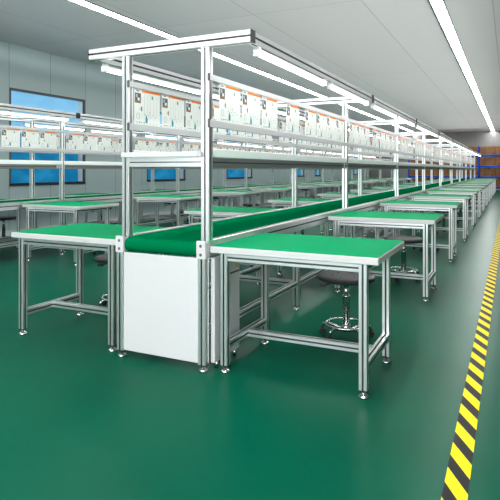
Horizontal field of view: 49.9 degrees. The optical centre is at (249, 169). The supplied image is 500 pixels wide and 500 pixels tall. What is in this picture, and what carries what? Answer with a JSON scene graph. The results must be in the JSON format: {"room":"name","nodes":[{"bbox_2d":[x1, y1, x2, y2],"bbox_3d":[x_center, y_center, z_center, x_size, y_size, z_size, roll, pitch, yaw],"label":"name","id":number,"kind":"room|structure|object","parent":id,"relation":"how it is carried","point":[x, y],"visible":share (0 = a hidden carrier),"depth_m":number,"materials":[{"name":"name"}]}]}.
{"room":"factory floor","nodes":[
{"label":"factory floor","id":0,"kind":"room"},
{"bbox_2d":[0,41,369,231],"bbox_3d":[-0.591,-0.570,18.285,0.200,3.600,38.800,0,0,26],"label":"wall","id":1,"kind":"structure","parent":0,"point":[21,67],"depth_m":11.95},
{"bbox_2d":[10,87,85,185],"bbox_3d":[-4.118,-0.620,10.932,0.180,1.840,1.970,0,0,26],"label":"window","id":2,"kind":"structure","parent":1,"relation":"in","point":[20,97],"depth_m":10.95,"materials":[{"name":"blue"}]},
{"bbox_2d":[147,112,185,181],"bbox_3d":[-2.320,-0.620,14.645,0.180,1.840,1.800,0,0,26],"label":"window","id":3,"kind":"structure","parent":1,"relation":"in","point":[160,174],"depth_m":14.77,"materials":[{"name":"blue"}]},
{"bbox_2d":[0,187,367,236],"bbox_3d":[-0.495,1.180,18.239,0.012,0.100,38.800,0,0,26],"label":"baseboard","id":4,"kind":"structure","parent":1,"relation":"attached to","point":[8,233],"depth_m":13.71,"materials":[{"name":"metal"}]},
{"bbox_2d":[227,129,252,178],"bbox_3d":[-0.407,-0.620,18.596,0.180,1.840,1.920,0,0,26],"label":"window","id":5,"kind":"structure","parent":1,"relation":"in","point":[231,173],"depth_m":18.70,"materials":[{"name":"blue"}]},
{"bbox_2d":[298,149,303,176],"bbox_3d":[2.129,-0.620,23.834,0.180,1.840,1.160,0,0,26],"label":"window","id":6,"kind":"structure","parent":1,"relation":"in","point":[300,171],"depth_m":24.28,"materials":[{"name":"blue"}]},
{"bbox_2d":[0,190,499,499],"bbox_3d":[5.800,1.280,15.191,14.600,0.100,39.400,0,0,26],"label":"floor","id":7,"kind":"structure","parent":0,"point":[80,420],"depth_m":2.93,"materials":[{"name":"paint"}]},
{"bbox_2d":[0,216,16,236],"bbox_3d":[-4.055,0.998,8.842,0.428,0.462,0.428,0,0,-24],"label":"stool","id":8,"kind":"object","parent":7,"relation":"on","point":[2,218],"visible":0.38,"depth_m":8.82,"materials":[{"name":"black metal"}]},
{"bbox_2d":[0,199,20,250],"bbox_3d":[-4.017,0.847,8.170,1.025,0.767,0.775,0,0,26],"label":"workbench","id":9,"kind":"object","parent":7,"relation":"on","point":[19,210],"visible":0.47,"depth_m":8.17,"materials":[{"name":"silver metal"}]},
{"bbox_2d":[22,201,118,265],"bbox_3d":[-2.467,0.847,7.419,1.025,0.767,0.775,0,0,26],"label":"workbench","id":10,"kind":"object","parent":7,"relation":"on","point":[74,207],"visible":0.66,"depth_m":7.24,"materials":[{"name":"silver metal"}]},
{"bbox_2d":[11,223,168,351],"bbox_3d":[-1.165,0.847,4.155,1.025,0.767,0.775,0,0,26],"label":"workbench","id":11,"kind":"object","parent":7,"relation":"on","point":[80,236],"visible":0.7,"depth_m":4.00,"materials":[{"name":"silver metal"}]},
{"bbox_2d":[65,193,121,224],"bbox_3d":[-2.985,0.847,10.303,1.025,0.767,0.775,0,0,26],"label":"workbench","id":12,"kind":"object","parent":7,"relation":"on","point":[77,194],"visible":0.07,"depth_m":10.32,"materials":[{"name":"silver metal"}]},
{"bbox_2d":[94,254,107,305],"bbox_3d":[-1.164,0.998,4.785,0.428,0.462,0.428,0,0,14],"label":"stool","id":13,"kind":"object","parent":7,"relation":"on","point":[103,259],"visible":0.19,"depth_m":4.69,"materials":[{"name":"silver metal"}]},
{"bbox_2d":[88,221,117,254],"bbox_3d":[-2.180,0.998,7.951,0.428,0.462,0.428,0,0,0],"label":"stool","id":14,"kind":"object","parent":7,"relation":"on","point":[99,222],"visible":0.27,"depth_m":7.88,"materials":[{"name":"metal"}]},
{"bbox_2d":[137,189,187,224],"bbox_3d":[-1.952,0.847,12.436,1.025,0.767,0.775,0,0,26],"label":"workbench","id":15,"kind":"object","parent":7,"relation":"on","point":[141,203],"visible":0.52,"depth_m":12.30,"materials":[{"name":"silver metal"}]},
{"bbox_2d":[133,195,200,226],"bbox_3d":[-1.435,0.847,9.552,1.025,0.767,0.775,0,0,26],"label":"workbench","id":16,"kind":"object","parent":7,"relation":"on","point":[178,199],"visible":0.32,"depth_m":9.38,"materials":[{"name":"silver metal"}]},
{"bbox_2d":[0,103,392,251],"bbox_3d":[1.701,0.198,18.005,1.260,2.065,28.300,0,0,26],"label":"conveyor line","id":17,"kind":"object","parent":7,"relation":"on","point":[32,164],"visible":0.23,"depth_m":8.65,"materials":[{"name":"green metal"}]},
{"bbox_2d":[1,128,19,146],"bbox_3d":[-3.183,-0.430,7.149,0.004,0.262,0.295,0,0,26],"label":"instruction sheet","id":18,"kind":"object","parent":17,"relation":"attached to","point":[10,137],"visible":1,"depth_m":7.14,"materials":[{"name":"white paper"}]},
{"bbox_2d":[21,129,38,147],"bbox_3d":[-3.044,-0.430,7.437,0.004,0.262,0.295,0,0,26],"label":"instruction sheet","id":19,"kind":"object","parent":17,"relation":"attached to","point":[29,138],"visible":1,"depth_m":7.44,"materials":[{"name":"white paper"}]},
{"bbox_2d":[0,110,68,120],"bbox_3d":[-2.906,-0.729,7.112,0.048,0.057,1.330,0,0,26],"label":"lamp","id":20,"kind":"object","parent":17,"relation":"attached to","point":[1,112],"visible":1,"depth_m":7.14,"materials":[{"name":"white"}]},
{"bbox_2d":[40,131,55,148],"bbox_3d":[-2.902,-0.430,7.730,0.004,0.262,0.295,0,0,26],"label":"instruction sheet","id":21,"kind":"object","parent":17,"relation":"attached to","point":[47,139],"visible":1,"depth_m":7.71,"materials":[{"name":"white paper"}]},
{"bbox_2d":[23,122,84,130],"bbox_3d":[-3.284,-0.729,9.084,0.048,0.057,1.330,0,0,26],"label":"lamp","id":22,"kind":"object","parent":17,"relation":"attached to","point":[24,123],"visible":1,"depth_m":8.99,"materials":[{"name":"white"}]},
{"bbox_2d":[69,133,82,149],"bbox_3d":[-2.665,-0.430,8.220,0.004,0.262,0.295,0,0,26],"label":"instruction sheet","id":23,"kind":"object","parent":17,"relation":"attached to","point":[75,140],"visible":1,"depth_m":8.22,"materials":[{"name":"white paper"}]},
{"bbox_2d":[84,135,96,150],"bbox_3d":[-2.523,-0.430,8.513,0.004,0.262,0.295,0,0,26],"label":"instruction sheet","id":24,"kind":"object","parent":17,"relation":"attached to","point":[90,141],"visible":1,"depth_m":8.50,"materials":[{"name":"white paper"}]},
{"bbox_2d":[81,119,121,126],"bbox_3d":[-2.204,-0.729,8.561,0.048,0.057,1.330,0,0,26],"label":"lamp","id":25,"kind":"object","parent":17,"relation":"attached to","point":[82,120],"visible":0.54,"depth_m":8.30,"materials":[{"name":"white"}]},
{"bbox_2d":[84,121,121,126],"bbox_3d":[-2.204,-0.712,8.561,0.042,0.020,1.286,0,0,26],"label":"diffuser","id":26,"kind":"object","parent":25,"relation":"attached to","point":[90,122],"depth_m":8.35,"materials":[{"name":"white"}]},
{"bbox_2d":[98,136,110,150],"bbox_3d":[-2.382,-0.430,8.805,0.004,0.262,0.295,0,0,26],"label":"instruction sheet","id":27,"kind":"object","parent":17,"relation":"attached to","point":[104,142],"visible":1,"depth_m":8.80,"materials":[{"name":"white paper"}]},
{"bbox_2d":[89,129,136,135],"bbox_3d":[-2.635,-0.729,10.425,0.048,0.057,1.330,0,0,26],"label":"lamp","id":28,"kind":"object","parent":17,"relation":"attached to","point":[90,130],"visible":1,"depth_m":10.22,"materials":[{"name":"white"}]},
{"bbox_2d":[92,131,135,135],"bbox_3d":[-2.635,-0.712,10.425,0.042,0.020,1.286,0,0,26],"label":"diffuser","id":29,"kind":"object","parent":28,"relation":"attached to","point":[111,132],"depth_m":10.32,"materials":[{"name":"white"}]},
{"bbox_2d":[111,140,117,151],"bbox_3d":[-2.507,-0.430,9.955,0.004,0.262,0.295,0,0,26],"label":"instruction sheet","id":30,"kind":"object","parent":17,"relation":"attached to","point":[114,143],"visible":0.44,"depth_m":9.95,"materials":[{"name":"white paper"}]},
{"bbox_2d":[118,137,121,151],"bbox_3d":[-2.168,-0.430,9.246,0.004,0.262,0.295,0,0,26],"label":"instruction sheet","id":31,"kind":"object","parent":17,"relation":"attached to","point":[119,139],"visible":0.41,"depth_m":9.14,"materials":[{"name":"white paper"}]},
{"bbox_2d":[135,139,144,150],"bbox_3d":[-1.972,-0.430,9.652,0.004,0.262,0.295,0,0,26],"label":"instruction sheet","id":32,"kind":"object","parent":17,"relation":"attached to","point":[139,143],"visible":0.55,"depth_m":9.66,"materials":[{"name":"white paper"}]},
{"bbox_2d":[146,140,155,150],"bbox_3d":[-1.833,-0.430,9.940,0.004,0.262,0.295,0,0,26],"label":"instruction sheet","id":33,"kind":"object","parent":17,"relation":"attached to","point":[150,144],"visible":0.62,"depth_m":9.93,"materials":[{"name":"white paper"}]},
{"bbox_2d":[143,134,175,138],"bbox_3d":[-1.934,-0.729,11.874,0.048,0.057,1.330,0,0,26],"label":"lamp","id":34,"kind":"object","parent":17,"relation":"attached to","point":[144,135],"visible":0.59,"depth_m":11.74,"materials":[{"name":"white"}]},
{"bbox_2d":[156,141,165,151],"bbox_3d":[-1.693,-0.430,10.227,0.004,0.262,0.295,0,0,26],"label":"instruction sheet","id":35,"kind":"object","parent":17,"relation":"attached to","point":[160,145],"visible":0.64,"depth_m":10.24,"materials":[{"name":"white paper"}]},
{"bbox_2d":[166,141,174,151],"bbox_3d":[-1.551,-0.430,10.520,0.004,0.262,0.295,0,0,26],"label":"instruction sheet","id":36,"kind":"object","parent":17,"relation":"attached to","point":[170,146],"visible":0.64,"depth_m":10.51,"materials":[{"name":"white paper"}]},
{"bbox_2d":[182,143,189,151],"bbox_3d":[-1.314,-0.430,11.011,0.004,0.262,0.295,0,0,26],"label":"instruction sheet","id":37,"kind":"object","parent":17,"relation":"attached to","point":[185,146],"visible":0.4,"depth_m":10.99,"materials":[{"name":"white paper"}]},
{"bbox_2d":[190,143,197,150],"bbox_3d":[-1.172,-0.430,11.303,0.004,0.262,0.295,0,0,26],"label":"instruction sheet","id":38,"kind":"object","parent":17,"relation":"attached to","point":[193,147],"visible":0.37,"depth_m":11.27,"materials":[{"name":"white paper"}]},
{"bbox_2d":[192,187,234,206],"bbox_3d":[-0.919,0.847,14.569,1.025,0.767,0.775,0,0,26],"label":"workbench","id":39,"kind":"object","parent":7,"relation":"on","point":[192,187],"visible":0.02,"depth_m":14.40,"materials":[{"name":"silver metal"}]},
{"bbox_2d":[211,255,238,367],"bbox_3d":[-0.153,0.885,3.452,0.034,0.690,0.340,0,0,26],"label":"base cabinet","id":40,"kind":"object","parent":7,"relation":"on","point":[215,261],"visible":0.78,"depth_m":3.34,"materials":[{"name":"white metal"}]},
{"bbox_2d":[184,206,282,284],"bbox_3d":[-0.132,0.847,6.288,1.025,0.767,0.775,0,0,26],"label":"workbench","id":41,"kind":"object","parent":7,"relation":"on","point":[219,212],"visible":0.33,"depth_m":6.14,"materials":[{"name":"silver metal"}]},
{"bbox_2d":[213,190,259,219],"bbox_3d":[-0.402,0.847,11.685,1.025,0.767,0.775,0,0,26],"label":"workbench","id":42,"kind":"object","parent":7,"relation":"on","point":[219,193],"visible":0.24,"depth_m":11.40,"materials":[{"name":"silver metal"}]},
{"bbox_2d":[233,184,269,207],"bbox_3d":[0.114,0.847,16.702,1.025,0.767,0.775,0,0,26],"label":"workbench","id":43,"kind":"object","parent":7,"relation":"on","point":[236,204],"visible":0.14,"depth_m":16.56,"materials":[{"name":"silver metal"}]},
{"bbox_2d":[250,187,298,207],"bbox_3d":[0.631,0.847,13.819,1.025,0.767,0.775,0,0,26],"label":"workbench","id":44,"kind":"object","parent":7,"relation":"on","point":[261,189],"visible":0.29,"depth_m":13.50,"materials":[{"name":"silver metal"}]},
{"bbox_2d":[88,29,480,372],"bbox_3d":[5.587,0.198,16.123,1.260,2.065,28.300,0,0,26],"label":"conveyor line","id":45,"kind":"object","parent":7,"relation":"on","point":[163,300],"visible":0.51,"depth_m":3.58,"materials":[{"name":"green metal"}]},
{"bbox_2d":[134,88,159,126],"bbox_3d":[-0.716,-0.430,3.749,0.004,0.262,0.295,0,0,26],"label":"instruction sheet","id":46,"kind":"object","parent":45,"relation":"attached to","point":[146,103],"visible":1,"depth_m":3.74,"materials":[{"name":"white paper"}]},
{"bbox_2d":[101,63,200,94],"bbox_3d":[-0.750,-0.729,4.413,0.048,0.057,1.330,0,0,26],"label":"lamp","id":47,"kind":"object","parent":45,"relation":"attached to","point":[104,68],"visible":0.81,"depth_m":4.31,"materials":[{"name":"glowing white plastic"},{"name":"white metal"}]},
{"bbox_2d":[162,94,183,129],"bbox_3d":[-0.576,-0.430,4.037,0.004,0.262,0.295,0,0,26],"label":"instruction sheet","id":48,"kind":"object","parent":45,"relation":"attached to","point":[172,107],"visible":1,"depth_m":4.03,"materials":[{"name":"white paper"}]},
{"bbox_2d":[186,99,200,131],"bbox_3d":[-0.437,-0.430,4.325,0.004,0.262,0.295,0,0,26],"label":"instruction sheet","id":49,"kind":"object","parent":45,"relation":"attached to","point":[193,108],"visible":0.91,"depth_m":4.29,"materials":[{"name":"white paper"}]},
{"bbox_2d":[213,105,225,134],"bbox_3d":[-0.278,-0.430,4.654,0.004,0.262,0.295,0,0,26],"label":"instruction sheet","id":50,"kind":"object","parent":45,"relation":"attached to","point":[215,108],"visible":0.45,"depth_m":4.64,"materials":[{"name":"white paper"}]},
{"bbox_2d":[219,83,239,123],"bbox_3d":[-0.130,-0.430,3.549,0.004,0.262,0.295,0,0,26],"label":"instruction sheet","id":51,"kind":"object","parent":45,"relation":"attached to","point":[229,97],"visible":1,"depth_m":3.54,"materials":[{"name":"white paper"}]},
{"bbox_2d":[230,111,244,136],"bbox_3d":[-0.112,-0.430,4.996,0.004,0.262,0.295,0,0,26],"label":"instruction sheet","id":52,"kind":"object","parent":45,"relation":"attached to","point":[232,132],"visible":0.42,"depth_m":5.02,"materials":[{"name":"white paper"}]},
{"bbox_2d":[242,90,259,127],"bbox_3d":[0.011,-0.430,3.841,0.004,0.262,0.295,0,0,26],"label":"instruction sheet","id":53,"kind":"object","parent":45,"relation":"attached to","point":[250,101],"visible":1,"depth_m":3.82,"materials":[{"name":"white paper"}]},
{"bbox_2d":[246,132,258,138],"bbox_3d":[0.027,-0.430,5.284,0.004,0.262,0.295,0,0,26],"label":"instruction sheet","id":54,"kind":"object","parent":45,"relation":"attached to","point":[248,135],"visible":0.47,"depth_m":5.27,"materials":[{"name":"white paper"}]},
{"bbox_2d":[260,116,271,140],"bbox_3d":[0.167,-0.430,5.572,0.004,0.262,0.295,0,0,26],"label":"instruction sheet","id":55,"kind":"object","parent":45,"relation":"attached to","point":[263,137],"visible":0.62,"depth_m":5.51,"materials":[{"name":"white paper"}]},
{"bbox_2d":[262,96,276,130],"bbox_3d":[0.153,-0.430,4.134,0.004,0.262,0.295,0,0,26],"label":"instruction sheet","id":56,"kind":"object","parent":45,"relation":"attached to","point":[269,106],"visible":1,"depth_m":4.13,"materials":[{"name":"white paper"}]},
{"bbox_2d":[279,120,288,142],"bbox_3d":[0.385,-0.430,6.022,0.004,0.262,0.295,0,0,26],"label":"instruction sheet","id":57,"kind":"object","parent":45,"relation":"attached to","point":[282,124],"visible":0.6,"depth_m":5.97,"materials":[{"name":"white paper"}]},
{"bbox_2d":[253,46,326,85],"bbox_3d":[0.330,-0.729,3.890,0.048,0.057,1.330,0,0,26],"label":"lamp","id":58,"kind":"object","parent":45,"relation":"attached to","point":[257,51],"visible":1,"depth_m":3.69,"materials":[{"name":"white"}]},
{"bbox_2d":[277,109,304,119],"bbox_3d":[0.601,-0.729,7.203,0.048,0.057,1.330,0,0,26],"label":"lamp","id":59,"kind":"object","parent":45,"relation":"attached to","point":[278,111],"visible":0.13,"depth_m":6.80,"materials":[{"name":"white"}]},
{"bbox_2d":[286,103,298,133],"bbox_3d":[0.366,-0.430,4.575,0.004,0.262,0.295,0,0,26],"label":"instruction sheet","id":60,"kind":"object","parent":45,"relation":"attached to","point":[292,112],"visible":1,"depth_m":4.56,"materials":[{"name":"white paper"}]},
{"bbox_2d":[298,124,305,144],"bbox_3d":[0.635,-0.430,6.539,0.004,0.262,0.295,0,0,26],"label":"instruction sheet","id":61,"kind":"object","parent":45,"relation":"attached to","point":[301,127],"visible":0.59,"depth_m":6.52,"materials":[{"name":"white paper"}]},
{"bbox_2d":[305,109,315,136],"bbox_3d":[0.563,-0.430,4.980,0.004,0.262,0.295,0,0,26],"label":"instruction sheet","id":62,"kind":"object","parent":45,"relation":"attached to","point":[310,116],"visible":1,"depth_m":4.97,"materials":[{"name":"white paper"}]},
{"bbox_2d":[316,112,325,138],"bbox_3d":[0.702,-0.430,5.268,0.004,0.262,0.295,0,0,26],"label":"instruction sheet","id":63,"kind":"object","parent":45,"relation":"attached to","point":[320,118],"visible":0.99,"depth_m":5.24,"materials":[{"name":"white paper"}]},
{"bbox_2d":[327,115,335,140],"bbox_3d":[0.842,-0.430,5.556,0.004,0.262,0.295,0,0,26],"label":"instruction sheet","id":64,"kind":"object","parent":45,"relation":"attached to","point":[331,121],"visible":1,"depth_m":5.56,"materials":[{"name":"white paper"}]},
{"bbox_2d":[336,118,343,141],"bbox_3d":[0.983,-0.430,5.849,0.004,0.262,0.295,0,0,26],"label":"instruction sheet","id":65,"kind":"object","parent":45,"relation":"attached to","point":[339,123],"visible":1,"depth_m":5.82,"materials":[{"name":"white paper"}]},
{"bbox_2d":[327,82,368,105],"bbox_3d":[0.980,-0.729,5.231,0.048,0.057,1.330,0,0,26],"label":"lamp","id":66,"kind":"object","parent":45,"relation":"attached to","point":[330,85],"visible":1,"depth_m":5.04,"materials":[{"name":"white"}]},
{"bbox_2d":[331,87,367,104],"bbox_3d":[0.980,-0.712,5.231,0.042,0.020,1.286,0,0,26],"label":"diffuser","id":67,"kind":"object","parent":66,"relation":"attached to","point":[337,89],"depth_m":5.14,"materials":[{"name":"white"}]},
{"bbox_2d":[350,122,356,143],"bbox_3d":[1.221,-0.430,6.339,0.004,0.262,0.295,0,0,26],"label":"instruction sheet","id":68,"kind":"object","parent":45,"relation":"attached to","point":[353,127],"visible":0.99,"depth_m":6.34,"materials":[{"name":"white paper"}]},
{"bbox_2d":[357,124,362,144],"bbox_3d":[1.362,-0.430,6.632,0.004,0.262,0.295,0,0,26],"label":"instruction sheet","id":69,"kind":"object","parent":45,"relation":"attached to","point":[359,127],"visible":1,"depth_m":6.59,"materials":[{"name":"white paper"}]},
{"bbox_2d":[364,126,368,145],"bbox_3d":[1.504,-0.430,6.924,0.004,0.262,0.295,0,0,26],"label":"instruction sheet","id":70,"kind":"object","parent":45,"relation":"attached to","point":[366,129],"visible":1,"depth_m":6.91,"materials":[{"name":"white paper"}]},
{"bbox_2d":[373,129,377,147],"bbox_3d":[1.718,-0.430,7.365,0.004,0.262,0.295,0,0,26],"label":"instruction sheet","id":71,"kind":"object","parent":45,"relation":"attached to","point":[375,132],"visible":1,"depth_m":7.38,"materials":[{"name":"white paper"}]},
{"bbox_2d":[380,131,383,148],"bbox_3d":[1.914,-0.430,7.770,0.004,0.262,0.295,0,0,26],"label":"instruction sheet","id":72,"kind":"object","parent":45,"relation":"attached to","point":[381,133],"visible":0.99,"depth_m":7.75,"materials":[{"name":"white paper"}]},
{"bbox_2d":[371,103,396,117],"bbox_3d":[1.681,-0.729,6.680,0.048,0.057,1.330,0,0,26],"label":"lamp","id":73,"kind":"object","parent":45,"relation":"attached to","point":[373,105],"visible":1,"depth_m":6.48,"materials":[{"name":"white"}]},
{"bbox_2d":[373,107,396,117],"bbox_3d":[1.681,-0.712,6.680,0.042,0.020,1.286,0,0,26],"label":"diffuser","id":74,"kind":"object","parent":73,"relation":"attached to","point":[380,109],"depth_m":6.63,"materials":[{"name":"white"}]},
{"bbox_2d":[385,133,388,149],"bbox_3d":[2.053,-0.430,8.058,0.004,0.262,0.295,0,0,26],"label":"instruction sheet","id":75,"kind":"object","parent":45,"relation":"attached to","point":[386,134],"visible":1,"depth_m":8.06,"materials":[{"name":"white paper"}]},
{"bbox_2d":[389,134,392,149],"bbox_3d":[2.192,-0.430,8.346,0.004,0.262,0.295,0,0,26],"label":"instruction sheet","id":76,"kind":"object","parent":45,"relation":"attached to","point":[390,135],"visible":0.99,"depth_m":8.30,"materials":[{"name":"white paper"}]},
{"bbox_2d":[393,135,396,150],"bbox_3d":[2.334,-0.430,8.639,0.004,0.262,0.295,0,0,26],"label":"instruction sheet","id":77,"kind":"object","parent":45,"relation":"attached to","point":[394,136],"visible":1,"depth_m":8.59,"materials":[{"name":"white paper"}]},
{"bbox_2d":[396,115,414,125],"bbox_3d":[2.330,-0.729,8.021,0.048,0.057,1.330,0,0,26],"label":"lamp","id":78,"kind":"object","parent":45,"relation":"attached to","point":[398,117],"visible":0.9,"depth_m":7.84,"materials":[{"name":"white"}]},
{"bbox_2d":[398,118,413,125],"bbox_3d":[2.330,-0.712,8.021,0.042,0.020,1.286,0,0,26],"label":"diffuser","id":79,"kind":"object","parent":78,"relation":"attached to","point":[401,119],"depth_m":7.95,"materials":[{"name":"white"}]},
{"bbox_2d":[268,198,334,235],"bbox_3d":[0.901,0.847,8.422,1.025,0.767,0.775,0,0,26],"label":"workbench","id":80,"kind":"object","parent":7,"relation":"on","point":[287,202],"visible":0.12,"depth_m":8.18,"materials":[{"name":"silver metal"}]},
{"bbox_2d":[285,185,326,206],"bbox_3d":[1.664,0.847,15.952,1.025,0.767,0.775,0,0,26],"label":"workbench","id":81,"kind":"object","parent":7,"relation":"on","point":[315,187],"visible":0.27,"depth_m":15.64,"materials":[{"name":"silver metal"}]},
{"bbox_2d":[210,233,403,399],"bbox_3d":[0.385,0.847,3.405,1.025,0.767,0.775,0,0,26],"label":"workbench","id":82,"kind":"object","parent":7,"relation":"on","point":[361,255],"visible":1,"depth_m":3.25,"materials":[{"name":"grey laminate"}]},
{"bbox_2d":[312,183,341,197],"bbox_3d":[2.697,0.847,18.085,1.025,0.767,0.775,0,0,26],"label":"workbench","id":83,"kind":"object","parent":7,"relation":"on","point":[326,184],"visible":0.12,"depth_m":17.73,"materials":[{"name":"silver metal"}]},
{"bbox_2d":[317,192,373,235],"bbox_3d":[1.934,0.847,10.555,1.025,0.767,0.775,0,0,26],"label":"workbench","id":84,"kind":"object","parent":7,"relation":"on","point":[330,195],"visible":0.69,"depth_m":10.38,"materials":[{"name":"silver metal"}]},
{"bbox_2d":[317,270,375,342],"bbox_3d":[0.707,0.998,3.946,0.428,0.462,0.428,0,0,14],"label":"stool","id":85,"kind":"object","parent":7,"relation":"on","point":[346,278],"visible":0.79,"depth_m":3.92,"materials":[{"name":"black plastic"}]},
{"bbox_2d":[333,182,364,191],"bbox_3d":[3.729,0.847,20.218,1.025,0.767,0.775,0,0,26],"label":"workbench","id":86,"kind":"object","parent":7,"relation":"on","point":[349,183],"visible":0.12,"depth_m":19.95,"materials":[{"name":"silver metal"}]},
{"bbox_2d":[350,181,378,192],"bbox_3d":[4.762,0.847,22.351,1.025,0.767,0.775,0,0,26],"label":"workbench","id":87,"kind":"object","parent":7,"relation":"on","point":[367,182],"visible":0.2,"depth_m":22.06,"materials":[{"name":"silver metal"}]},
{"bbox_2d":[350,189,393,211],"bbox_3d":[2.967,0.847,12.688,1.025,0.767,0.775,0,0,26],"label":"workbench","id":88,"kind":"object","parent":7,"relation":"on","point":[352,190],"visible":0.11,"depth_m":12.43,"materials":[{"name":"silver metal"}]},
{"bbox_2d":[364,180,389,187],"bbox_3d":[5.795,0.847,24.484,1.025,0.767,0.775,0,0,26],"label":"workbench","id":89,"kind":"object","parent":7,"relation":"on","point":[384,181],"visible":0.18,"depth_m":24.25,"materials":[{"name":"silver metal"}]},
{"bbox_2d":[328,211,443,301],"bbox_3d":[1.418,0.847,5.538,1.025,0.767,0.775,0,0,26],"label":"workbench","id":90,"kind":"object","parent":7,"relation":"on","point":[424,221],"visible":0.77,"depth_m":5.33,"materials":[{"name":"silver metal"}]},
{"bbox_2d":[373,186,411,212],"bbox_3d":[3.999,0.847,14.821,1.025,0.767,0.775,0,0,26],"label":"workbench","id":91,"kind":"object","parent":7,"relation":"on","point":[377,187],"visible":0.13,"depth_m":14.65,"materials":[{"name":"silver metal"}]},
{"bbox_2d":[384,236,422,281],"bbox_3d":[1.740,0.998,6.079,0.428,0.462,0.428,0,0,-19],"label":"stool","id":92,"kind":"object","parent":7,"relation":"on","point":[407,239],"visible":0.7,"depth_m":6.05,"materials":[{"name":"silver metal"}]},
{"bbox_2d":[390,184,421,186],"bbox_3d":[5.032,0.847,16.954,1.025,0.767,0.775,0,0,26],"label":"workbench","id":93,"kind":"object","parent":7,"relation":"on","point":[406,185],"visible":0.04,"depth_m":16.80,"materials":[{"name":"silver metal"}]},
{"bbox_2d":[380,200,461,261],"bbox_3d":[2.451,0.847,7.671,1.025,0.767,0.775,0,0,26],"label":"workbench","id":94,"kind":"object","parent":7,"relation":"on","point":[394,205],"visible":0.68,"depth_m":7.43,"materials":[{"name":"silver metal"}]},
{"bbox_2d":[413,220,441,251],"bbox_3d":[2.714,0.998,8.236,0.428,0.462,0.428,0,0,-24],"label":"stool","id":95,"kind":"object","parent":7,"relation":"on","point":[440,221],"visible":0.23,"depth_m":8.22,"materials":[{"name":"silver metal"}]},
{"bbox_2d":[408,194,471,240],"bbox_3d":[3.484,0.847,9.804,1.025,0.767,0.775,0,0,26],"label":"workbench","id":96,"kind":"object","parent":7,"relation":"on","point":[415,197],"visible":0.82,"depth_m":9.56,"materials":[{"name":"silver metal"}]},
{"bbox_2d":[433,211,448,234],"bbox_3d":[3.742,0.998,10.372,0.428,0.462,0.428,0,0,2],"label":"stool","id":97,"kind":"object","parent":7,"relation":"on","point":[442,212],"visible":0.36,"depth_m":10.34,"materials":[{"name":"silver metal"}]},
{"bbox_2d":[427,190,478,227],"bbox_3d":[4.516,0.847,11.937,1.025,0.767,0.775,0,0,26],"label":"workbench","id":98,"kind":"object","parent":7,"relation":"on","point":[444,192],"visible":0.59,"depth_m":11.65,"materials":[{"name":"green rubber mat"},{"name":"white painted metal"},{"name":"aluminium"}]},
{"bbox_2d":[408,146,499,188],"bbox_3d":[13.311,-0.060,31.164,7.880,2.580,0.900,0,0,26],"label":"storage rack","id":99,"kind":"object","parent":7,"relation":"on","point":[479,166],"visible":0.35,"depth_m":30.77,"materials":[{"name":"metal"}]},
{"bbox_2d":[439,187,483,218],"bbox_3d":[5.549,0.847,14.070,1.025,0.767,0.775,0,0,26],"label":"workbench","id":100,"kind":"object","parent":7,"relation":"on","point":[479,189],"visible":0.68,"depth_m":13.79,"materials":[{"name":"green rubber mat"},{"name":"white painted metal"},{"name":"aluminium"}]},
{"bbox_2d":[457,203,469,223],"bbox_3d":[4.894,0.998,12.484,0.428,0.462,0.428,0,0,-29],"label":"stool","id":101,"kind":"object","parent":7,"relation":"on","point":[460,209],"visible":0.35,"depth_m":12.46,"materials":[{"name":"silver metal"}]},
{"bbox_2d":[449,185,486,211],"bbox_3d":[6.582,0.847,16.204,1.025,0.767,0.775,0,0,26],"label":"workbench","id":102,"kind":"object","parent":7,"relation":"on","point":[482,186],"visible":0.56,"depth_m":15.97,"materials":[{"name":"silver metal"}]},
{"bbox_2d":[441,220,499,499],"bbox_3d":[7.152,1.229,15.203,0.089,0.001,32.400,0,0,26],"label":"tape","id":103,"kind":"object","parent":7,"relation":"on","point":[457,479],"visible":1,"depth_m":2.79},
{"bbox_2d":[456,183,489,206],"bbox_3d":[7.615,0.847,18.337,1.025,0.767,0.775,0,0,26],"label":"workbench","id":104,"kind":"object","parent":7,"relation":"on","point":[487,184],"visible":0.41,"depth_m":18.12,"materials":[{"name":"silver metal"}]},
{"bbox_2d":[462,182,491,202],"bbox_3d":[8.648,0.847,20.470,1.025,0.767,0.775,0,0,26],"label":"workbench","id":105,"kind":"object","parent":7,"relation":"on","point":[462,182],"visible":0.35,"depth_m":20.14,"materials":[{"name":"silver metal"}]},
{"bbox_2d":[466,181,493,199],"bbox_3d":[9.681,0.847,22.603,1.025,0.767,0.775,0,0,26],"label":"workbench","id":106,"kind":"object","parent":7,"relation":"on","point":[466,181],"visible":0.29,"depth_m":22.25,"materials":[{"name":"silver metal"}]},
{"bbox_2d":[473,179,495,194],"bbox_3d":[11.746,0.847,26.869,1.025,0.767,0.775,0,0,26],"label":"workbench","id":107,"kind":"object","parent":7,"relation":"on","point":[473,179],"visible":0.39,"depth_m":26.55,"materials":[{"name":"silver metal"}]},
{"bbox_2d":[0,0,499,133],"bbox_3d":[5.800,-2.420,15.191,14.600,0.100,39.400,0,0,26],"label":"ceiling","id":108,"kind":"structure","parent":0,"point":[399,53],"depth_m":9.83,"materials":[{"name":"paint"}]},
{"bbox_2d":[68,0,413,131],"bbox_3d":[2.266,-2.362,17.141,0.190,0.016,38.330,0,0,26],"label":"recessed light","id":109,"kind":"object","parent":108,"relation":"in","point":[87,4],"visible":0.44,"depth_m":9.48,"materials":[{"name":"white"}]},
{"bbox_2d":[428,0,494,130],"bbox_3d":[6.321,-2.362,15.178,0.190,0.016,38.330,0,0,26],"label":"recessed light","id":110,"kind":"object","parent":108,"relation":"in","point":[439,7],"visible":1,"depth_m":10.25,"materials":[{"name":"white"}]},
{"bbox_2d":[370,131,499,186],"bbox_3d":[14.297,-0.570,32.742,14.600,3.600,0.200,0,0,26],"label":"wall","id":111,"kind":"structure","parent":0,"point":[470,138],"depth_m":33.32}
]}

